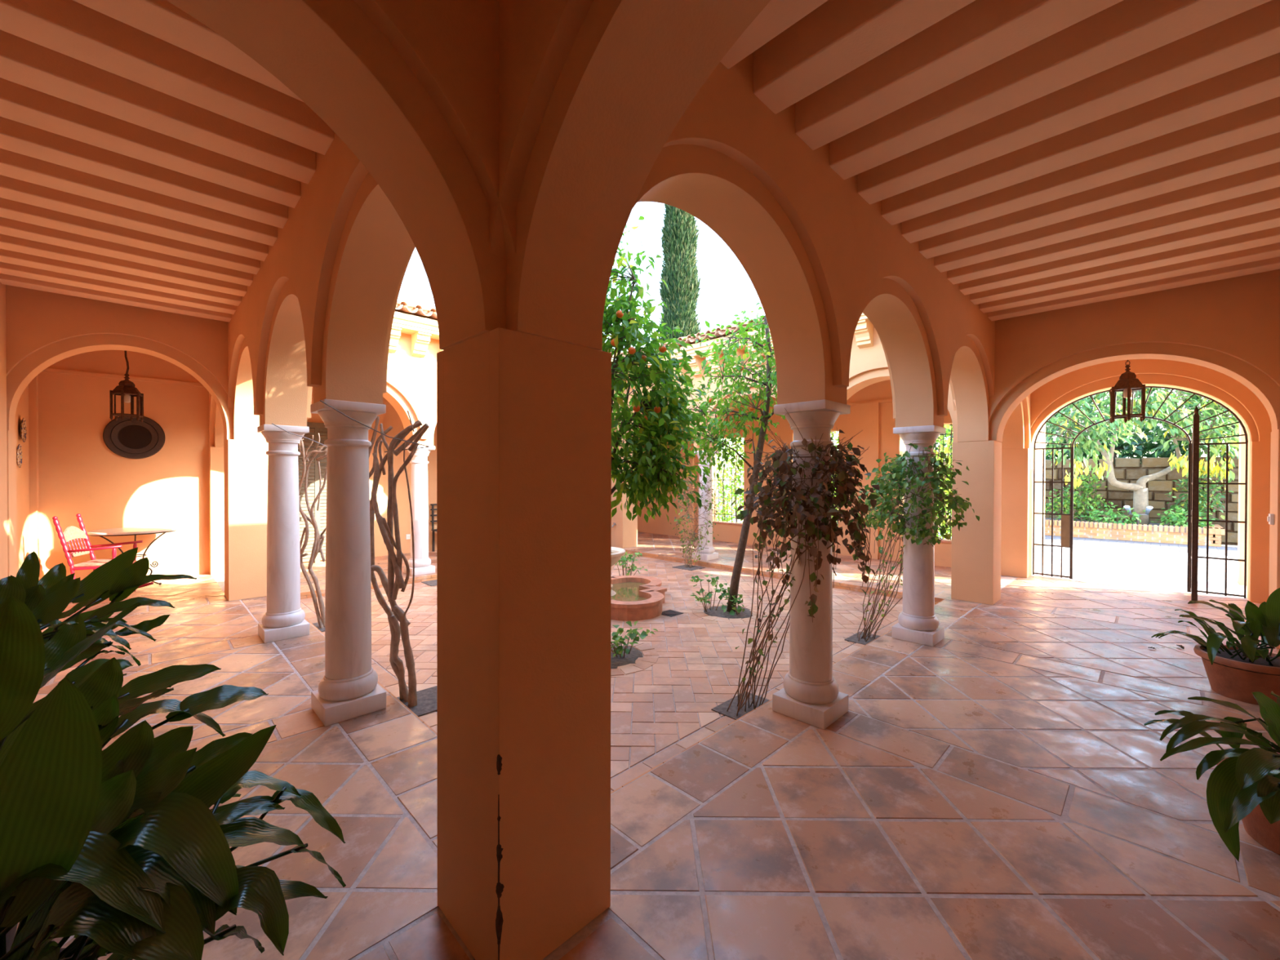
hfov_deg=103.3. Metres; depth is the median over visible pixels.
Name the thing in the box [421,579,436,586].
pit
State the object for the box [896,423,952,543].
window
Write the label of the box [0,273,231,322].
ceiling beam
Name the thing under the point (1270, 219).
ceiling beam
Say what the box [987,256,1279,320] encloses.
ceiling beam
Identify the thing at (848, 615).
floor
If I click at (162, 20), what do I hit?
ceiling beam
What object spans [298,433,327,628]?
vine
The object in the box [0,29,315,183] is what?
ceiling beam
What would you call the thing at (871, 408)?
wall
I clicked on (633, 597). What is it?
basin
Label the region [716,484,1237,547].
ground
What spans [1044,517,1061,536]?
brick planter
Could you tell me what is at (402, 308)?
tiled roof
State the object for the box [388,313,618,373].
trim
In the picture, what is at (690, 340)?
tiled roof
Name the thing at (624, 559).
geranium
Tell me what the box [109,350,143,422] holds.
lantern
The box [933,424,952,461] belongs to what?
tree
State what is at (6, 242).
ceiling beam
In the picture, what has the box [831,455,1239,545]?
stone wall
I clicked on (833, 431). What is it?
window
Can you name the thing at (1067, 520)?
gate
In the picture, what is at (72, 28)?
ceiling beam
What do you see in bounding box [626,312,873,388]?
trim
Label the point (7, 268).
ceiling beam
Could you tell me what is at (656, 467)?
tree
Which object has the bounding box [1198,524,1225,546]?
brick planter
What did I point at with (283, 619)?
stone column
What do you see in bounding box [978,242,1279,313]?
ceiling beam
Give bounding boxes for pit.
[312,622,324,631]
[396,685,436,716]
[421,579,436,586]
[672,564,705,570]
[711,691,769,719]
[844,631,879,644]
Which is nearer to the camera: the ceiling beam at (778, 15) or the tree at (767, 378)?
the ceiling beam at (778, 15)
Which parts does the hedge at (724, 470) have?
stem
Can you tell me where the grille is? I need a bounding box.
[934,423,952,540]
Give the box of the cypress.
[657,204,701,341]
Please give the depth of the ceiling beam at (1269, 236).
4.41 m
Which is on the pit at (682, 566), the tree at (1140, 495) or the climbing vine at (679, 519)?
the climbing vine at (679, 519)
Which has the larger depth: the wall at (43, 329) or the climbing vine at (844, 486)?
the wall at (43, 329)
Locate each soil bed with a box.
[610,644,643,669]
[703,605,752,618]
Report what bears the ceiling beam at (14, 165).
attached to the ceiling
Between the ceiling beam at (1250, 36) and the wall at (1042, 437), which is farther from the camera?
the wall at (1042, 437)
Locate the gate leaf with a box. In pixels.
[1186,405,1199,600]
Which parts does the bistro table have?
scroll leg, scroll leg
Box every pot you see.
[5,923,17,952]
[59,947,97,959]
[1193,644,1279,705]
[1216,747,1279,854]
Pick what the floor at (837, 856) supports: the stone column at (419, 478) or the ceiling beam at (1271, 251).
the stone column at (419, 478)
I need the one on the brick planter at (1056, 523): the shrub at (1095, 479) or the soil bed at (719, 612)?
the shrub at (1095, 479)
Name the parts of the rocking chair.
post, crest rail, rail, post, seat, armrest, seat frame, arm post, armrest, arm post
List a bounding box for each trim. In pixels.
[300,549,945,794]
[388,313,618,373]
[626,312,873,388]
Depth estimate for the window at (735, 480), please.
12.04 m
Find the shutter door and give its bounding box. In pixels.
[297,422,327,563]
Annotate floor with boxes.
[15,519,1279,959]
[300,554,935,791]
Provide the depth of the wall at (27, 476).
6.18 m
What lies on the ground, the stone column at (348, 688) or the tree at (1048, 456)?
the tree at (1048, 456)
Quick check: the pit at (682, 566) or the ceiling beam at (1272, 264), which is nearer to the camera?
the ceiling beam at (1272, 264)
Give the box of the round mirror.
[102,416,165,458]
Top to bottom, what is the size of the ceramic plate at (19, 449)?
0.280 m
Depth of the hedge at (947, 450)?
10.45 m
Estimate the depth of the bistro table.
6.96 m
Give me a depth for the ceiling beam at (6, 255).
4.74 m
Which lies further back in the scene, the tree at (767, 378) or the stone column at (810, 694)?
the tree at (767, 378)
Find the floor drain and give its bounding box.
[661,609,683,617]
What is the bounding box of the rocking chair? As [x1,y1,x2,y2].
[52,513,153,591]
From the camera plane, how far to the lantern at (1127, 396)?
6.25 m
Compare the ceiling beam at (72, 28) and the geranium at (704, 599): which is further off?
the geranium at (704, 599)
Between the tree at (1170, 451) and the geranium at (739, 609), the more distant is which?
the tree at (1170, 451)
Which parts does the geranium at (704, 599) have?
stem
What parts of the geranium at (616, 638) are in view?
stem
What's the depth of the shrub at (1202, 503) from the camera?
12.19 m
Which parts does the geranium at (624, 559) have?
stem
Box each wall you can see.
[0,281,39,581]
[5,284,697,600]
[38,350,436,580]
[166,0,1031,959]
[208,0,770,574]
[622,269,1279,648]
[637,379,952,567]
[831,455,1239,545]
[1029,359,1271,603]
[1034,423,1248,585]
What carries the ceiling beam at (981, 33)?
attached to the ceiling
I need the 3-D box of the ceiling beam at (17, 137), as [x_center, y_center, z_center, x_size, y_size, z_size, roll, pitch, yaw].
[-3.206,-1.984,3.096,1.733,0.235,0.205,0,1,-45]
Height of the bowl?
0.252 m
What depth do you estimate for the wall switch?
4.72 m
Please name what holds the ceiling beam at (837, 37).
attached to the ceiling
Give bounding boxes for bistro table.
[87,526,177,584]
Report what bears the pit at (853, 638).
on the floor at (848, 615)
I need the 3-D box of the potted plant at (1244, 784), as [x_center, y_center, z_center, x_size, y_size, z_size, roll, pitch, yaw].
[2.603,1.199,2.076,1.137,0.682,0.764,0,1,-45]
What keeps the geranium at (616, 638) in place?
on the soil bed at (630, 658)
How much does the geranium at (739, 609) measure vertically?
0.282 m
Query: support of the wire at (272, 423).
attached to the stone column at (283, 619)
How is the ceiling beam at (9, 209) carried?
attached to the ceiling
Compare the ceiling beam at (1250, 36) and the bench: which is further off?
the bench
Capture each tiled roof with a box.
[394,300,622,359]
[622,317,764,356]
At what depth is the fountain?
6.30 m
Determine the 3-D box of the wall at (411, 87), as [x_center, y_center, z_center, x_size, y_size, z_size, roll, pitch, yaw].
[2.027,-0.453,4.212,11.400,3.950,0.446,0,1,-45]
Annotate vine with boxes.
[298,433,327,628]
[368,410,429,706]
[670,474,721,568]
[726,408,883,715]
[854,440,979,641]
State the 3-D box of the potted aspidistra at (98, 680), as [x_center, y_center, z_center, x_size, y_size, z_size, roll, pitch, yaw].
[-1.984,0.892,1.540,1.077,1.284,1.143,0,1,-45]
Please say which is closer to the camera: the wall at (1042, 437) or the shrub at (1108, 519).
the wall at (1042, 437)
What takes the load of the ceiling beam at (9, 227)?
attached to the ceiling
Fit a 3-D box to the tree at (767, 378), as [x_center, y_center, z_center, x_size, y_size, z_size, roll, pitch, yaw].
[1.234,-0.230,6.073,1.546,3.725,2.064,0,1,-45]
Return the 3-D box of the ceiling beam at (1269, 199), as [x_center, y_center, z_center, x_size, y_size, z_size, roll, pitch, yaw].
[3.687,-1.975,3.990,0.207,0.235,2.188,0,1,-45]
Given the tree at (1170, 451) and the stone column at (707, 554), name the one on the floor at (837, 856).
the stone column at (707, 554)
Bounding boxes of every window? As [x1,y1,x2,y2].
[712,439,743,525]
[831,431,839,522]
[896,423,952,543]
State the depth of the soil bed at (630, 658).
4.54 m
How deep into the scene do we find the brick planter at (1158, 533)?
12.39 m
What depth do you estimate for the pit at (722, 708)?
3.58 m
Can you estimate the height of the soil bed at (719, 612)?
0.034 m
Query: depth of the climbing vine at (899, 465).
4.74 m
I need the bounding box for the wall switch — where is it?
[1266,513,1274,524]
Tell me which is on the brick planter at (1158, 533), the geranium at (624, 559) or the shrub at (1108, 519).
the shrub at (1108, 519)
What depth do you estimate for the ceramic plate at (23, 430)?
6.16 m
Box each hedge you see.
[716,437,743,522]
[831,431,838,527]
[933,424,953,539]
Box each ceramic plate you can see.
[16,444,22,467]
[19,417,26,442]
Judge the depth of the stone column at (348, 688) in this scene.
3.26 m
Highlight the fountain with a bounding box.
[610,546,666,621]
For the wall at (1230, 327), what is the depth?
5.20 m
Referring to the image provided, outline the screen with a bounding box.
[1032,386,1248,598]
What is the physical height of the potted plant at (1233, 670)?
0.827 m
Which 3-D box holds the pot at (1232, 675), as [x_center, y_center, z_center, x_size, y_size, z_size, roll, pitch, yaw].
[4.305,1.387,3.587,0.520,0.290,0.520,0,1,-45]
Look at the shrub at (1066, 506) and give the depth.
13.86 m
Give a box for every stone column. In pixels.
[257,424,309,643]
[310,399,386,726]
[404,445,435,575]
[692,450,719,560]
[772,399,849,729]
[892,425,946,646]
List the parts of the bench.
leg, post, backrest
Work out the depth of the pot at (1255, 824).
2.11 m
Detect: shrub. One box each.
[1044,488,1097,520]
[1060,463,1111,520]
[1079,502,1145,525]
[1152,505,1217,528]
[1160,471,1233,525]
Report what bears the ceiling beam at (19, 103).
attached to the ceiling
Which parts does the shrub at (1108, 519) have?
stem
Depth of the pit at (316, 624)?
5.44 m
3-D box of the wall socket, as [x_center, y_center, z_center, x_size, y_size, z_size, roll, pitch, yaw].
[-4.610,1.132,10.102,0.100,0.100,0.045,0,1,-45]
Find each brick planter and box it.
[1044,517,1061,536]
[1073,519,1187,544]
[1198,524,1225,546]
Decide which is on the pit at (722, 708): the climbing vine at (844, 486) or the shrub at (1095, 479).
the climbing vine at (844, 486)
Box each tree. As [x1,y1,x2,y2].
[602,215,715,522]
[674,300,785,612]
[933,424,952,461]
[943,399,1110,461]
[1045,387,1239,524]
[1046,388,1203,464]
[1122,390,1239,460]
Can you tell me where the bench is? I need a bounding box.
[430,503,436,551]
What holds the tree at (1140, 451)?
on the ground
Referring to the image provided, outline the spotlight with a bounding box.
[1123,505,1153,524]
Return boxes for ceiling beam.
[0,0,333,155]
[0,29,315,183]
[0,77,301,208]
[0,116,288,228]
[0,148,277,245]
[0,174,268,261]
[0,197,260,274]
[0,217,253,286]
[0,233,246,297]
[0,248,240,306]
[0,262,235,314]
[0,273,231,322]
[72,0,303,102]
[720,0,827,68]
[753,0,975,114]
[795,0,1123,150]
[829,0,1271,179]
[857,0,1279,204]
[880,52,1279,225]
[901,96,1279,243]
[918,132,1279,258]
[933,161,1279,272]
[946,186,1279,284]
[959,208,1279,295]
[969,226,1279,304]
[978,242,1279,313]
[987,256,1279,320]
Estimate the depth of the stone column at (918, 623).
4.75 m
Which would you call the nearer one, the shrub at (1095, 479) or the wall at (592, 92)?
the wall at (592, 92)
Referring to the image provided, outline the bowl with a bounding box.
[611,546,625,566]
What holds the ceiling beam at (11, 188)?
attached to the ceiling
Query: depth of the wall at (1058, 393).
6.54 m
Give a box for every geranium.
[610,621,657,657]
[614,551,647,575]
[689,574,730,612]
[718,589,743,615]
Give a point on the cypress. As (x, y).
(679, 271)
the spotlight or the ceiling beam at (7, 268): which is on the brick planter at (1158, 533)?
the spotlight
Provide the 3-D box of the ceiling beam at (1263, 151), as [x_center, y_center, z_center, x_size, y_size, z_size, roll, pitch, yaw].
[3.110,-1.972,3.422,0.207,0.235,2.188,0,1,-45]
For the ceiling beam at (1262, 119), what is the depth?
3.05 m
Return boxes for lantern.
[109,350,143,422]
[1109,360,1145,423]
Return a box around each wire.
[271,422,327,447]
[320,400,430,452]
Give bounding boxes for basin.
[610,575,666,621]
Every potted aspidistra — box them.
[0,547,221,952]
[0,595,346,959]
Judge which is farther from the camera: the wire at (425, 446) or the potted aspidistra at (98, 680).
the wire at (425, 446)
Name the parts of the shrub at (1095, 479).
stem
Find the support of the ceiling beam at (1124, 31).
attached to the ceiling
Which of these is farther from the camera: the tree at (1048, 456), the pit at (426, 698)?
the tree at (1048, 456)
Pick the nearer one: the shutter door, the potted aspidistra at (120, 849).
the potted aspidistra at (120, 849)
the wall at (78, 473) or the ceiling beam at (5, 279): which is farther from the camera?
the wall at (78, 473)
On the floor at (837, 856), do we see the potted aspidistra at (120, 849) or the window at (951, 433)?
the potted aspidistra at (120, 849)
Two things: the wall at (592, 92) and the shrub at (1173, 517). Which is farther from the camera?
the shrub at (1173, 517)
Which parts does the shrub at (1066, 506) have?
stem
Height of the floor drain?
0.020 m
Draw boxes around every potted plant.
[1143,691,1279,862]
[1151,587,1279,705]
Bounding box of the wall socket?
[405,533,410,539]
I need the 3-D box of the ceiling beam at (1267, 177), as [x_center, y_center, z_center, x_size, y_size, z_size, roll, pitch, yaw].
[3.399,-1.973,3.706,0.207,0.235,2.188,0,1,-45]
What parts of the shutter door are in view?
door frame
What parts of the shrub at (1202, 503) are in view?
stem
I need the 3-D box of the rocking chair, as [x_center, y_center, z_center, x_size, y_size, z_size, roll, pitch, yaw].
[-6.942,0.960,6.466,0.948,1.045,0.535,0,0,-23]
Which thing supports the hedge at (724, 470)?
on the ground
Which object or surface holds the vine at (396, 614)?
in the pit at (426, 698)
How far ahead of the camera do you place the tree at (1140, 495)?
12.31 m
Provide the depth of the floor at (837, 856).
2.43 m

